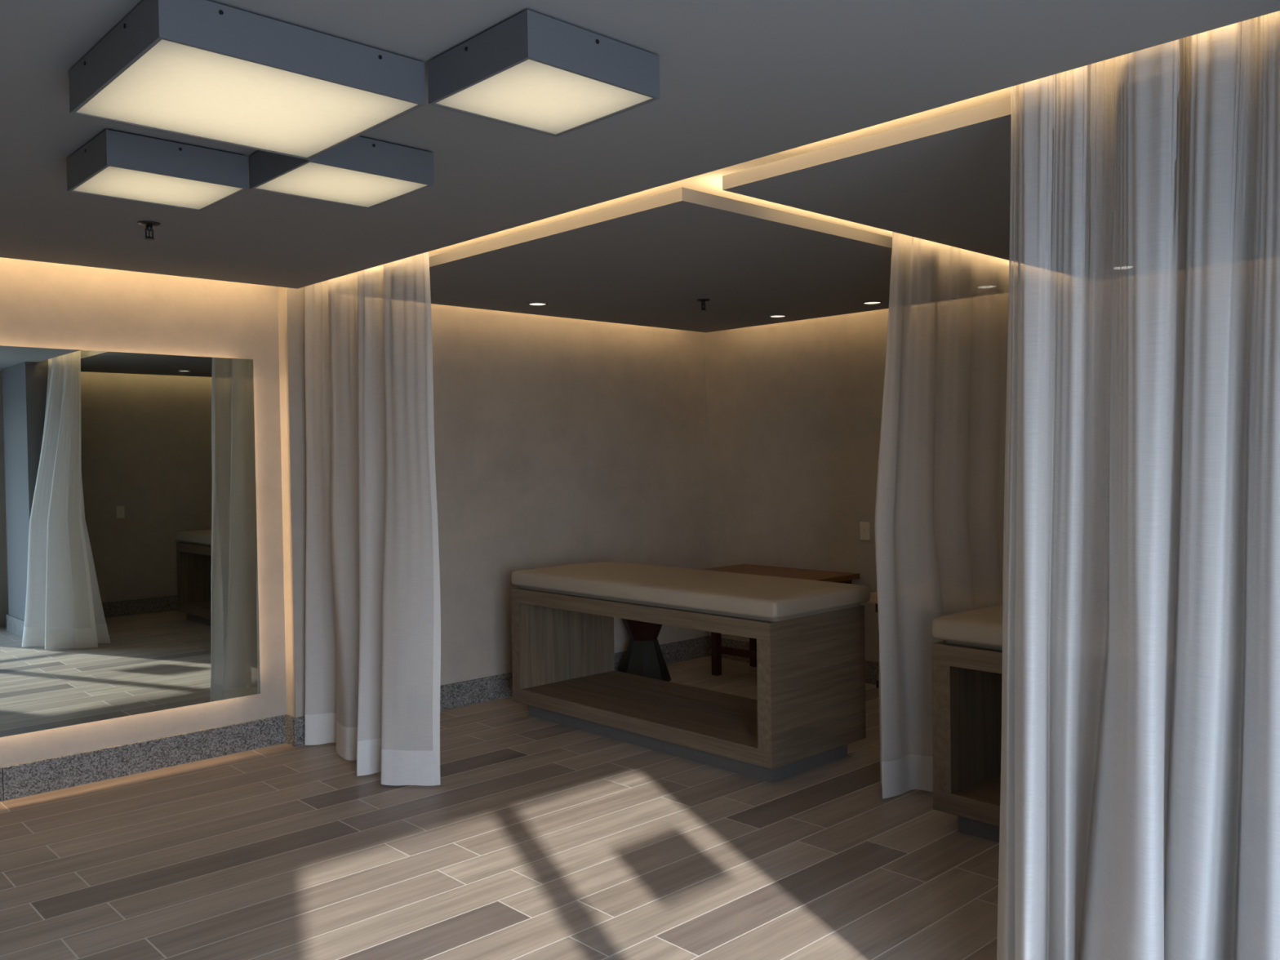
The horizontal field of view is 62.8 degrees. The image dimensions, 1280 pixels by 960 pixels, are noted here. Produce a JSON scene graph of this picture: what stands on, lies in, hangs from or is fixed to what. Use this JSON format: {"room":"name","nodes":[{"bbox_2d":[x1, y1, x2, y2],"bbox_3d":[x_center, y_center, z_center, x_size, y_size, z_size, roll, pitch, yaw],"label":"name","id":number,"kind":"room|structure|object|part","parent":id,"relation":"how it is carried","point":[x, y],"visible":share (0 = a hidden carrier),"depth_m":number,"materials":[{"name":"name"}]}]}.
{"room":"spa massage room","nodes":[
{"label":"spa massage room","id":0,"kind":"room"},
{"bbox_2d":[0,257,708,794],"bbox_3d":[-2.450,0.146,5.213,8.290,2.560,0.150,-2,2,-43],"label":"wall","id":1,"kind":"structure","parent":0,"point":[558,441],"depth_m":6.52,"materials":[{"name":"paint"}]},
{"bbox_2d":[0,345,260,737],"bbox_3d":[-3.123,0.284,4.443,3.047,1.746,0.045,-2,2,-43],"label":"wall mirror","id":2,"kind":"object","parent":1,"relation":"attached to","point":[129,562],"visible":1,"depth_m":5.02,"materials":[{"name":"clear glass"}]},
{"bbox_2d":[277,286,306,717],"bbox_3d":[-1.820,0.128,5.629,0.162,2.560,0.111,-2,2,-43],"label":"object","id":3,"kind":"object","parent":1,"relation":"attached to","point":[291,301],"visible":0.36,"depth_m":5.56,"materials":[{"name":"paint"}]},
{"bbox_2d":[0,635,709,801],"bbox_3d":[-2.338,1.351,5.138,7.990,0.150,0.127,-2,2,-43],"label":"baseboard","id":4,"kind":"structure","parent":1,"relation":"attached to","point":[31,778],"depth_m":5.28,"materials":[{"name":"stone"}]},
{"bbox_2d":[0,656,999,959],"bbox_3d":[-0.313,1.502,3.001,8.290,0.120,6.316,-2,2,-43],"label":"floor","id":5,"kind":"structure","parent":0,"point":[537,838],"depth_m":3.92,"materials":[{"name":"brown wood"}]},
{"bbox_2d":[619,618,671,681],"bbox_3d":[0.025,1.080,7.048,0.333,0.545,0.333,-1,1,-21],"label":"stool","id":6,"kind":"object","parent":5,"relation":"on","point":[643,656],"visible":0.42,"depth_m":6.95,"materials":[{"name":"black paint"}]},
{"bbox_2d":[511,586,866,782],"bbox_3d":[0.186,1.004,5.691,0.735,0.748,1.955,-2,2,-43],"label":"table base","id":7,"kind":"object","parent":5,"relation":"on","point":[810,704],"visible":0.89,"depth_m":5.22,"materials":[{"name":"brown wood"}]},
{"bbox_3d":[-0.458,0.957,6.371,0.734,0.503,0.080,-2,2,-43],"label":"panel","id":8,"kind":"part","parent":7,"relation":"part of","materials":[{"name":"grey wood"}]},
{"bbox_3d":[0.182,0.670,5.684,0.735,0.080,1.955,-2,2,-43],"label":"panel","id":9,"kind":"part","parent":7,"relation":"part of","materials":[{"name":"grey wood"}]},
{"bbox_3d":[0.190,1.253,5.696,0.735,0.080,1.955,-2,2,-43],"label":"panel","id":10,"kind":"part","parent":7,"relation":"part of","materials":[{"name":"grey wood"}]},
{"bbox_2d":[511,561,870,622],"bbox_3d":[0.195,0.565,5.665,0.754,0.128,1.989,-2,2,-43],"label":"mattress","id":11,"kind":"object","parent":7,"relation":"on","point":[754,597],"visible":1,"depth_m":5.24,"materials":[{"name":"beige leather"}]},
{"bbox_3d":[0.830,0.967,5.009,0.734,0.503,0.080,-2,2,-43],"label":"panel","id":12,"kind":"part","parent":7,"relation":"part of","materials":[{"name":"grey wood"}]},
{"bbox_2d":[699,564,859,675],"bbox_3d":[0.926,0.978,7.074,0.490,0.722,1.000,-2,2,-43],"label":"wooden table","id":13,"kind":"object","parent":5,"relation":"on","point":[717,649],"visible":0.41,"depth_m":7.11,"materials":[{"name":"brown wood"}]},
{"bbox_3d":[0.523,0.997,7.209,0.050,0.690,0.050,-2,2,-43],"label":"leg","id":14,"kind":"part","parent":13,"relation":"part of","materials":[{"name":"red wood"}]},
{"bbox_3d":[0.814,0.987,7.484,0.050,0.690,0.050,-2,2,-43],"label":"leg","id":15,"kind":"part","parent":13,"relation":"part of","materials":[{"name":"red wood"}]},
{"bbox_2d":[867,591,879,688],"bbox_3d":[1.726,0.995,5.856,0.500,0.716,0.730,-2,2,-43],"label":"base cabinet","id":16,"kind":"object","parent":5,"relation":"on","point":[873,596],"visible":0.11,"depth_m":5.92,"materials":[{"name":"brown wood"}]},
{"bbox_3d":[1.732,1.153,5.856,0.460,0.040,0.660,-2,2,-43],"label":"rail","id":17,"kind":"part","parent":16,"relation":"part of","materials":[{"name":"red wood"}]},
{"bbox_2d":[931,640,1002,842],"bbox_3d":[2.100,1.018,3.709,0.735,0.748,1.955,-2,2,-43],"label":"table base","id":18,"kind":"object","parent":5,"relation":"on","point":[966,681],"visible":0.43,"depth_m":4.15,"materials":[{"name":"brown wood"}]},
{"bbox_3d":[2.096,0.685,3.702,0.735,0.080,1.955,-2,2,-43],"label":"panel","id":19,"kind":"part","parent":18,"relation":"part of","materials":[{"name":"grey wood"}]},
{"bbox_3d":[2.104,1.267,3.714,0.735,0.080,1.955,-2,2,-43],"label":"panel","id":20,"kind":"part","parent":18,"relation":"part of","materials":[{"name":"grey wood"}]},
{"bbox_2d":[932,603,1002,650],"bbox_3d":[2.104,0.578,3.688,0.754,0.129,1.989,-2,2,-43],"label":"bench cushion","id":21,"kind":"object","parent":18,"relation":"on","point":[980,628],"visible":0.27,"depth_m":4.06,"materials":[{"name":"beige leather"}]},
{"bbox_3d":[1.456,0.971,4.389,0.734,0.503,0.080,-2,2,-43],"label":"panel","id":22,"kind":"part","parent":18,"relation":"part of","materials":[{"name":"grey wood"}]},
{"bbox_2d":[0,0,1279,288],"bbox_3d":[-1.479,-0.950,1.719,4.658,0.070,5.780,-2,2,-43],"label":"ceiling","id":23,"kind":"structure","parent":0,"point":[741,81],"depth_m":2.65,"materials":[{"name":"paint"}]},
{"bbox_2d":[137,220,160,239],"bbox_3d":[-1.827,-0.926,3.901,0.080,0.060,0.080,-2,2,-43],"label":"sprinkler","id":24,"kind":"object","parent":23,"relation":"attached to","point":[148,224],"visible":1,"depth_m":3.89,"materials":[{"name":"brown metal"}]},
{"bbox_2d":[66,128,248,211],"bbox_3d":[-1.405,-0.894,3.050,0.386,0.100,0.366,-2,2,-43],"label":"ceiling light","id":25,"kind":"object","parent":23,"relation":"attached to","point":[114,164],"visible":1,"depth_m":2.96,"materials":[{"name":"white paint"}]},
{"bbox_2d":[73,166,242,209],"bbox_3d":[-1.404,-0.849,3.053,0.373,0.002,0.354,-2,2,-43],"label":"diffuser","id":26,"kind":"object","parent":25,"relation":"attached to","point":[166,186],"depth_m":3.02,"materials":[{"name":"white plastic"}]},
{"bbox_3d":[-1.406,-0.941,3.051,0.359,0.006,0.340,-2,2,-43],"label":"mounting plate","id":27,"kind":"part","parent":25,"relation":"part of","materials":[{"name":"grey metal"}]},
{"bbox_2d":[68,0,425,159],"bbox_3d":[-0.889,-0.887,2.363,0.576,0.100,0.576,-2,2,-43],"label":"ceiling light","id":28,"kind":"object","parent":23,"relation":"attached to","point":[203,69],"visible":1,"depth_m":2.25,"materials":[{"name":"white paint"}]},
{"bbox_3d":[-0.889,-0.934,2.364,0.550,0.006,0.550,-2,2,-43],"label":"mounting plate","id":29,"kind":"part","parent":28,"relation":"part of","materials":[{"name":"grey metal"}]},
{"bbox_2d":[248,136,434,208],"bbox_3d":[-0.869,-0.902,3.046,0.388,0.100,0.380,-2,2,-43],"label":"ceiling light","id":30,"kind":"object","parent":23,"relation":"attached to","point":[362,172],"visible":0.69,"depth_m":2.98,"materials":[{"name":"white paint"}]},
{"bbox_2d":[255,162,426,207],"bbox_3d":[-0.868,-0.857,3.049,0.375,0.002,0.368,-2,2,-43],"label":"diffuser","id":31,"kind":"object","parent":30,"relation":"attached to","point":[357,184],"depth_m":3.02,"materials":[{"name":"white plastic"}]},
{"bbox_3d":[-0.870,-0.949,3.047,0.361,0.006,0.354,-2,2,-43],"label":"mounting plate","id":32,"kind":"part","parent":30,"relation":"part of","materials":[{"name":"grey metal"}]},
{"bbox_2d":[427,9,659,137],"bbox_3d":[-0.216,-0.896,2.341,0.370,0.100,0.370,-2,2,-43],"label":"ceiling light","id":33,"kind":"object","parent":23,"relation":"attached to","point":[533,71],"visible":1,"depth_m":2.26,"materials":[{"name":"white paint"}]},
{"bbox_2d":[435,59,652,133],"bbox_3d":[-0.215,-0.851,2.343,0.357,0.002,0.357,-2,2,-43],"label":"diffuser","id":34,"kind":"object","parent":33,"relation":"attached to","point":[544,96],"depth_m":2.31,"materials":[{"name":"white plastic"}]},
{"bbox_2d":[428,186,892,332],"bbox_3d":[0.313,-1.046,5.628,2.925,0.047,2.613,-2,2,-43],"label":"ceiling","id":35,"kind":"structure","parent":0,"point":[647,261],"depth_m":4.97,"materials":[{"name":"paint"}]},
{"bbox_2d":[527,302,547,306],"bbox_3d":[-0.593,-1.031,6.069,0.120,0.029,0.120,-2,2,-43],"label":"recessed light","id":36,"kind":"object","parent":35,"relation":"in","point":[528,304],"visible":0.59,"depth_m":6.11,"materials":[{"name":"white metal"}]},
{"bbox_2d":[696,298,710,311],"bbox_3d":[0.363,-1.001,5.997,0.080,0.060,0.080,-2,2,-43],"label":"sprinkler","id":37,"kind":"object","parent":35,"relation":"attached to","point":[703,301],"visible":1,"depth_m":5.99,"materials":[{"name":"brown metal"}]},
{"bbox_2d":[768,315,786,317],"bbox_3d":[0.885,-1.066,6.746,0.120,0.029,0.120,-2,2,-43],"label":"recessed light","id":38,"kind":"object","parent":35,"relation":"in","point":[771,316],"visible":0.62,"depth_m":6.78,"materials":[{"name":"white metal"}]},
{"bbox_2d":[862,301,882,304],"bbox_3d":[1.376,-1.062,6.210,0.120,0.029,0.120,-2,2,-43],"label":"recessed light","id":39,"kind":"object","parent":35,"relation":"in","point":[868,302],"visible":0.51,"depth_m":6.24,"materials":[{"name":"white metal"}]},
{"bbox_2d":[428,87,1010,257],"bbox_3d":[-0.352,-1.177,2.944,8.290,0.120,6.316,-2,2,-43],"label":"ceiling","id":40,"kind":"structure","parent":0,"point":[711,183],"depth_m":4.07,"materials":[{"name":"paint"}]},
{"bbox_2d":[304,251,440,786],"bbox_3d":[-1.367,0.136,5.127,0.240,2.537,1.172,-2,2,-43],"label":"curtain","id":41,"kind":"object","parent":40,"relation":"hanging from","point":[373,603],"visible":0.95,"depth_m":5.02,"materials":[{"name":"fabric"}]},
{"bbox_2d":[874,231,1008,798],"bbox_3d":[1.691,0.092,5.106,1.982,2.537,0.317,-2,2,-43],"label":"curtain","id":42,"kind":"object","parent":40,"relation":"hanging from","point":[939,525],"visible":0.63,"depth_m":4.58,"materials":[{"name":"fabric"}]},
{"bbox_2d":[996,10,1279,959],"bbox_3d":[1.127,0.156,2.464,0.477,2.537,0.825,-1,1,-24],"label":"curtain","id":43,"kind":"object","parent":40,"relation":"hanging from","point":[1140,797],"visible":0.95,"depth_m":2.34,"materials":[{"name":"fabric"}]},
{"bbox_2d":[705,308,888,662],"bbox_3d":[2.676,0.062,5.712,0.150,2.560,6.166,-2,2,-43],"label":"wall","id":44,"kind":"structure","parent":0,"point":[794,408],"depth_m":7.26,"materials":[{"name":"paint"}]},
{"bbox_2d":[709,635,878,684],"bbox_3d":[2.529,1.268,5.791,0.016,0.150,5.830,-2,2,-43],"label":"baseboard","id":45,"kind":"structure","parent":44,"relation":"attached to","point":[871,667],"depth_m":7.64,"materials":[{"name":"stone"}]},
{"bbox_2d":[859,521,870,540],"bbox_3d":[1.476,0.335,6.877,0.010,0.120,0.075,-2,2,-43],"label":"wall socket","id":46,"kind":"object","parent":44,"relation":"attached to","point":[864,526],"visible":1,"depth_m":6.87,"materials":[{"name":"beige plastic"}]},
{"bbox_2d":[722,96,1010,260],"bbox_3d":[2.242,-1.031,3.587,2.925,0.047,2.625,-2,2,-43],"label":"ceiling","id":47,"kind":"structure","parent":0,"point":[945,179],"depth_m":3.45,"materials":[{"name":"paint"}]}
]}

